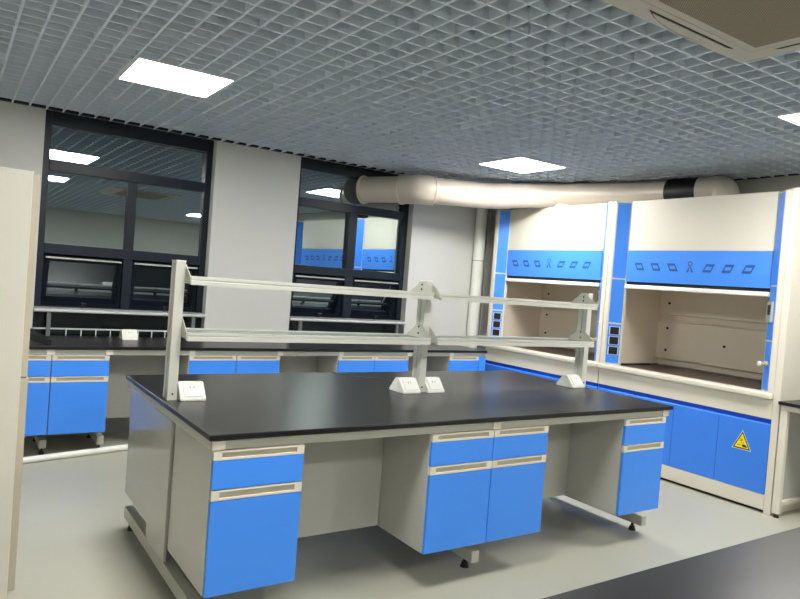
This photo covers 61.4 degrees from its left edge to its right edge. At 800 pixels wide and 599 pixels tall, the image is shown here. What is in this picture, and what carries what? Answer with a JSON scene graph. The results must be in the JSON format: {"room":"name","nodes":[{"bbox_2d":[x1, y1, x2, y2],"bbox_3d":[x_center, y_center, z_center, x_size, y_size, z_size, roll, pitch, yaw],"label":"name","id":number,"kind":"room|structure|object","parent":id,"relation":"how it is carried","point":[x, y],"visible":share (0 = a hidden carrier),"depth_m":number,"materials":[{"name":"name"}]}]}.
{"room":"science laboratory","nodes":[
{"label":"science laboratory","id":0,"kind":"room"},
{"bbox_2d":[0,101,526,436],"bbox_3d":[-1.678,-0.319,6.446,7.970,3.050,0.200,3,2,-34],"label":"wall","id":1,"kind":"structure","parent":0,"point":[254,192],"depth_m":6.54,"materials":[{"name":"white paint"}]},
{"bbox_2d":[32,110,213,337],"bbox_3d":[-2.421,-0.545,5.966,1.411,1.970,0.327,3,2,-34],"label":"window","id":2,"kind":"structure","parent":1,"relation":"in","point":[114,195],"depth_m":5.91,"materials":[{"name":"black"}]},
{"bbox_2d":[0,97,412,174],"bbox_3d":[-1.519,-1.480,6.313,7.570,0.044,0.048,3,2,-34],"label":"trim","id":3,"kind":"structure","parent":1,"relation":"attached to","point":[1,98],"depth_m":5.92,"materials":[{"name":"black plastic"}]},
{"bbox_2d":[289,157,408,332],"bbox_3d":[-0.549,-0.431,7.226,1.400,1.970,0.327,3,2,-34],"label":"window","id":4,"kind":"structure","parent":1,"relation":"in","point":[340,240],"depth_m":7.18,"materials":[{"name":"black"}]},
{"bbox_2d":[466,208,487,348],"bbox_3d":[0.886,0.037,7.974,0.140,2.660,0.140,3,2,-34],"label":"drain pipe","id":5,"kind":"object","parent":1,"relation":"attached to","point":[481,214],"visible":0.62,"depth_m":7.91,"materials":[{"name":"white plastic"}]},
{"bbox_2d":[477,209,493,356],"bbox_3d":[0.989,0.042,8.090,0.060,2.660,0.068,3,2,-34],"label":"cable trunking","id":6,"kind":"object","parent":1,"relation":"attached to","point":[490,211],"visible":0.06,"depth_m":8.05,"materials":[{"name":"grey plastic"}]},
{"bbox_2d":[0,0,799,183],"bbox_3d":[1.063,-1.183,2.436,7.521,0.055,9.376,3,2,-34],"label":"ceiling","id":7,"kind":"structure","parent":0,"point":[439,88],"depth_m":3.96,"materials":[{"name":"white metal"}]},
{"bbox_2d":[117,57,235,97],"bbox_3d":[-1.419,-1.426,4.257,0.586,0.074,0.586,3,2,-34],"label":"ceiling light","id":8,"kind":"object","parent":7,"relation":"attached to","point":[144,71],"visible":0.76,"depth_m":4.24,"materials":[{"name":"white plastic"}]},
{"bbox_2d":[478,157,566,173],"bbox_3d":[1.134,-1.278,6.262,0.586,0.074,0.586,3,2,-34],"label":"ceiling light","id":9,"kind":"object","parent":7,"relation":"attached to","point":[522,165],"visible":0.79,"depth_m":6.25,"materials":[{"name":"white plastic"}]},
{"bbox_2d":[356,174,739,208],"bbox_3d":[1.380,-1.058,6.813,3.664,0.366,0.916,5,2,19],"label":"duct","id":10,"kind":"object","parent":7,"relation":"hanging from","point":[402,189],"visible":0.83,"depth_m":6.86,"materials":[{"name":"beige plastic"}]},
{"bbox_2d":[601,0,799,62],"bbox_3d":[1.493,-1.244,2.504,1.020,0.265,1.020,3,2,-34],"label":"air conditioner","id":11,"kind":"object","parent":7,"relation":"attached to","point":[741,31],"visible":1,"depth_m":2.75,"materials":[{"name":"beige plastic"}]},
{"bbox_2d":[659,0,799,47],"bbox_3d":[1.483,-1.115,2.507,0.696,0.004,0.696,3,2,-34],"label":"grille","id":12,"kind":"object","parent":11,"relation":"attached to","point":[751,23],"depth_m":2.69,"materials":[{"name":"beige metal"}]},
{"bbox_2d":[775,112,799,125],"bbox_3d":[2.663,-1.103,3.971,0.586,0.074,0.586,3,2,-34],"label":"ceiling light","id":13,"kind":"object","parent":7,"relation":"attached to","point":[794,118],"visible":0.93,"depth_m":4.07,"materials":[{"name":"white plastic"}]},
{"bbox_2d":[781,114,799,123],"bbox_3d":[2.661,-1.076,3.972,0.558,0.012,0.558,3,2,-34],"label":"diffuser","id":14,"kind":"object","parent":13,"relation":"attached to","point":[791,118],"depth_m":4.07,"materials":[{"name":"white plastic"}]},
{"bbox_2d":[7,431,799,598],"bbox_3d":[0.819,1.552,2.563,7.970,0.100,9.950,3,2,-34],"label":"floor","id":15,"kind":"structure","parent":0,"point":[75,542],"depth_m":3.80,"materials":[{"name":"grey concrete"}]},
{"bbox_2d":[0,167,39,598],"bbox_3d":[-2.054,0.343,2.902,0.764,1.850,0.490,3,2,-34],"label":"tall cabinet","id":16,"kind":"object","parent":15,"relation":"on","point":[19,189],"visible":1,"depth_m":2.87,"materials":[{"name":"beige"}]},
{"bbox_2d":[23,444,127,463],"bbox_3d":[-2.395,1.165,5.126,0.048,0.048,1.170,6,2,43],"label":"pipe","id":17,"kind":"object","parent":15,"relation":"on","point":[54,456],"visible":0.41,"depth_m":5.05,"materials":[{"name":"white plastic"}]},
{"bbox_2d":[29,349,485,454],"bbox_3d":[-1.203,0.844,6.232,4.616,0.816,0.668,3,2,-34],"label":"frame","id":18,"kind":"object","parent":15,"relation":"on","point":[122,363],"visible":0.3,"depth_m":5.63,"materials":[{"name":"grey paint"}]},
{"bbox_2d":[25,355,51,435],"bbox_3d":[-2.870,0.672,5.023,0.396,0.585,0.531,3,2,-34],"label":"base cabinet","id":19,"kind":"object","parent":18,"relation":"attached to","point":[39,366],"visible":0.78,"depth_m":4.87,"materials":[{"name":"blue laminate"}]},
{"bbox_2d":[47,355,109,434],"bbox_3d":[-2.540,0.692,5.245,0.396,0.585,0.531,3,2,-34],"label":"base cabinet","id":20,"kind":"object","parent":18,"relation":"attached to","point":[78,388],"visible":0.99,"depth_m":5.02,"materials":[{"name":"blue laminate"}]},
{"bbox_2d":[178,355,235,373],"bbox_3d":[-1.713,0.742,5.801,0.396,0.585,0.531,3,2,-34],"label":"base cabinet","id":21,"kind":"object","parent":18,"relation":"attached to","point":[188,364],"visible":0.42,"depth_m":5.58,"materials":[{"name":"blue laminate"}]},
{"bbox_2d":[235,355,279,373],"bbox_3d":[-1.381,0.762,6.024,0.396,0.585,0.531,3,2,-34],"label":"base cabinet","id":22,"kind":"object","parent":18,"relation":"attached to","point":[245,364],"visible":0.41,"depth_m":5.79,"materials":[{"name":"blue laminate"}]},
{"bbox_2d":[29,328,486,352],"bbox_3d":[-1.187,0.379,6.246,4.632,0.110,0.755,3,2,-34],"label":"countertop","id":23,"kind":"structure","parent":18,"relation":"on","point":[59,342],"depth_m":5.75,"materials":[{"name":"black stone"}]},
{"bbox_2d":[119,329,137,339],"bbox_3d":[-2.303,0.295,5.714,0.124,0.082,0.156,3,2,-34],"label":"electrical outlet","id":24,"kind":"object","parent":23,"relation":"on","point":[125,334],"visible":1,"depth_m":5.67,"materials":[{"name":"white plastic"}]},
{"bbox_2d":[316,356,374,372],"bbox_3d":[-0.572,0.811,6.567,0.396,0.585,0.531,3,2,-34],"label":"base cabinet","id":25,"kind":"object","parent":18,"relation":"attached to","point":[325,364],"visible":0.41,"depth_m":6.36,"materials":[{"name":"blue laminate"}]},
{"bbox_2d":[374,356,408,371],"bbox_3d":[-0.244,0.831,6.788,0.396,0.585,0.531,3,2,-34],"label":"base cabinet","id":26,"kind":"object","parent":18,"relation":"attached to","point":[381,363],"visible":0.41,"depth_m":6.56,"materials":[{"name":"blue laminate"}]},
{"bbox_2d":[426,356,478,370],"bbox_3d":[0.511,0.876,7.296,0.396,0.585,0.531,3,2,-34],"label":"base cabinet","id":27,"kind":"object","parent":18,"relation":"attached to","point":[434,363],"visible":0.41,"depth_m":7.09,"materials":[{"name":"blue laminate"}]},
{"bbox_2d":[124,381,668,598],"bbox_3d":[0.048,0.991,4.074,2.960,0.824,1.483,3,2,-34],"label":"frame","id":28,"kind":"object","parent":15,"relation":"on","point":[341,481],"visible":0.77,"depth_m":3.40,"materials":[{"name":"grey paint"}]},
{"bbox_2d":[125,390,175,521],"bbox_3d":[-1.234,0.823,3.710,0.396,0.585,0.531,3,2,-34],"label":"base cabinet","id":29,"kind":"object","parent":28,"relation":"attached to","point":[141,411],"visible":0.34,"depth_m":3.57,"materials":[{"name":"grey metal"}]},
{"bbox_2d":[167,424,304,597],"bbox_3d":[-0.735,0.880,2.971,0.396,0.585,0.531,3,2,-34],"label":"base cabinet","id":30,"kind":"object","parent":28,"relation":"attached to","point":[234,514],"visible":1,"depth_m":2.76,"materials":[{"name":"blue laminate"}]},
{"bbox_2d":[126,370,672,440],"bbox_3d":[0.082,0.566,4.064,2.982,0.024,1.507,3,2,-34],"label":"countertop","id":31,"kind":"structure","parent":28,"relation":"on","point":[249,405],"depth_m":3.67,"materials":[{"name":"black stone"}]},
{"bbox_2d":[177,381,205,400],"bbox_3d":[-1.038,0.445,3.317,0.124,0.082,0.156,3,2,-34],"label":"power outlet","id":32,"kind":"object","parent":31,"relation":"on","point":[186,390],"visible":0.87,"depth_m":3.27,"materials":[{"name":"white plastic"}]},
{"bbox_2d":[332,372,392,381],"bbox_3d":[-0.175,0.518,4.409,0.172,0.015,0.662,3,2,-44],"label":"power cable","id":33,"kind":"object","parent":31,"relation":"on","point":[332,372],"visible":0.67,"depth_m":4.47,"materials":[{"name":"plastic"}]},
{"bbox_2d":[163,260,597,399],"bbox_3d":[0.117,0.218,4.071,2.964,0.674,0.260,3,2,-34],"label":"rack","id":34,"kind":"object","parent":31,"relation":"on","point":[421,335],"visible":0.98,"depth_m":3.81,"materials":[{"name":"silver metal"}]},
{"bbox_2d":[389,377,419,393],"bbox_3d":[0.031,0.510,4.036,0.124,0.082,0.156,3,2,-34],"label":"box","id":35,"kind":"object","parent":31,"relation":"on","point":[404,385],"visible":1,"depth_m":3.99,"materials":[{"name":"white plastic"}]},
{"bbox_2d":[424,377,443,392],"bbox_3d":[0.180,0.519,4.136,0.124,0.082,0.156,3,2,-34],"label":"box","id":36,"kind":"object","parent":31,"relation":"on","point":[432,384],"visible":0.72,"depth_m":4.09,"materials":[{"name":"white plastic"}]},
{"bbox_2d":[556,374,583,387],"bbox_3d":[1.226,0.582,4.839,0.124,0.082,0.156,3,2,-34],"label":"box","id":37,"kind":"object","parent":31,"relation":"on","point":[570,380],"visible":1,"depth_m":4.80,"materials":[{"name":"white plastic"}]},
{"bbox_2d":[377,429,493,554],"bbox_3d":[0.152,0.934,3.568,0.396,0.585,0.531,3,2,-34],"label":"base cabinet","id":38,"kind":"object","parent":28,"relation":"attached to","point":[434,488],"visible":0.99,"depth_m":3.36,"materials":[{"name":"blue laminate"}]},
{"bbox_2d":[485,425,548,541],"bbox_3d":[0.480,0.953,3.788,0.396,0.585,0.531,3,2,-34],"label":"base cabinet","id":39,"kind":"object","parent":28,"relation":"attached to","point":[518,460],"visible":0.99,"depth_m":3.56,"materials":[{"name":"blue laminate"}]},
{"bbox_2d":[565,416,665,515],"bbox_3d":[1.351,1.006,4.373,0.396,0.585,0.531,3,2,-34],"label":"base cabinet","id":40,"kind":"object","parent":28,"relation":"attached to","point":[614,466],"visible":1,"depth_m":4.17,"materials":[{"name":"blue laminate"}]},
{"bbox_2d":[484,202,649,389],"bbox_3d":[1.789,0.253,7.196,0.900,2.408,1.604,3,2,-34],"label":"fume hood","id":41,"kind":"object","parent":15,"relation":"on","point":[560,253],"visible":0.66,"depth_m":7.22,"materials":[{"name":"white metal"}]},
{"bbox_2d":[492,329,499,335],"bbox_3d":[1.080,0.371,7.576,0.057,0.068,0.058,3,2,-34],"label":"switch","id":42,"kind":"object","parent":41,"relation":"attached to","point":[495,332],"depth_m":7.58,"materials":[{"name":"black plastic"}]},
{"bbox_2d":[493,321,499,327],"bbox_3d":[1.087,0.278,7.574,0.077,0.068,0.004,5,1,12],"label":"switch","id":43,"kind":"object","parent":41,"relation":"attached to","point":[496,324],"depth_m":7.57,"materials":[{"name":"black plastic"}]},
{"bbox_2d":[494,313,500,318],"bbox_3d":[1.094,0.187,7.572,0.077,0.068,0.004,5,1,12],"label":"switch","id":44,"kind":"object","parent":41,"relation":"attached to","point":[496,315],"depth_m":7.57,"materials":[{"name":"black plastic"}]},
{"bbox_2d":[598,187,799,515],"bbox_3d":[2.696,0.356,5.837,0.900,2.410,1.657,3,2,-34],"label":"fume hood","id":45,"kind":"object","parent":15,"relation":"on","point":[707,283],"visible":0.94,"depth_m":5.59,"materials":[{"name":"white metal"}]},
{"bbox_2d":[608,347,617,354],"bbox_3d":[1.973,0.473,6.239,0.077,0.068,0.004,5,1,12],"label":"switch","id":46,"kind":"object","parent":45,"relation":"attached to","point":[611,350],"depth_m":6.24,"materials":[{"name":"black plastic"}]},
{"bbox_2d":[609,337,617,344],"bbox_3d":[1.980,0.381,6.237,0.077,0.068,0.004,5,1,12],"label":"switch","id":47,"kind":"object","parent":45,"relation":"attached to","point":[612,340],"depth_m":6.24,"materials":[{"name":"black plastic"}]},
{"bbox_2d":[610,327,618,334],"bbox_3d":[1.987,0.289,6.235,0.077,0.068,0.004,5,1,12],"label":"switch","id":48,"kind":"object","parent":45,"relation":"attached to","point":[613,330],"depth_m":6.23,"materials":[{"name":"black plastic"}]},
{"bbox_2d":[771,405,799,517],"bbox_3d":[3.511,1.246,4.545,0.860,0.825,1.475,3,2,-34],"label":"frame","id":49,"kind":"object","parent":15,"relation":"on","point":[786,491],"visible":1,"depth_m":4.97,"materials":[{"name":"white metal"}]},
{"bbox_2d":[778,400,799,407],"bbox_3d":[3.546,0.822,4.536,0.915,0.024,1.495,3,2,-34],"label":"countertop","id":50,"kind":"structure","parent":49,"relation":"on","point":[791,403],"depth_m":4.86,"materials":[{"name":"black stone"}]},
{"bbox_3d":[1.783,1.187,1.562,2.981,0.824,1.481,3,2,-34],"label":"frame","id":51,"kind":"object","parent":15,"relation":"on","visible":0},
{"bbox_2d":[542,527,799,598],"bbox_3d":[1.816,0.763,1.551,3.005,0.024,1.505,3,2,-34],"label":"countertop","id":52,"kind":"structure","parent":51,"relation":"on","point":[768,567],"depth_m":1.61,"materials":[{"name":"black stone"}]},
{"bbox_2d":[527,175,799,381],"bbox_3d":[4.202,0.181,4.627,0.200,3.050,9.400,3,2,-34],"label":"wall","id":53,"kind":"structure","parent":0,"point":[774,184],"depth_m":6.00,"materials":[{"name":"white paint"}]},
{"bbox_2d":[734,174,799,180],"bbox_3d":[4.211,-0.991,4.513,0.028,0.046,9.351,3,2,-34],"label":"trim","id":54,"kind":"structure","parent":53,"relation":"attached to","point":[788,174],"depth_m":5.95,"materials":[{"name":"black plastic"}]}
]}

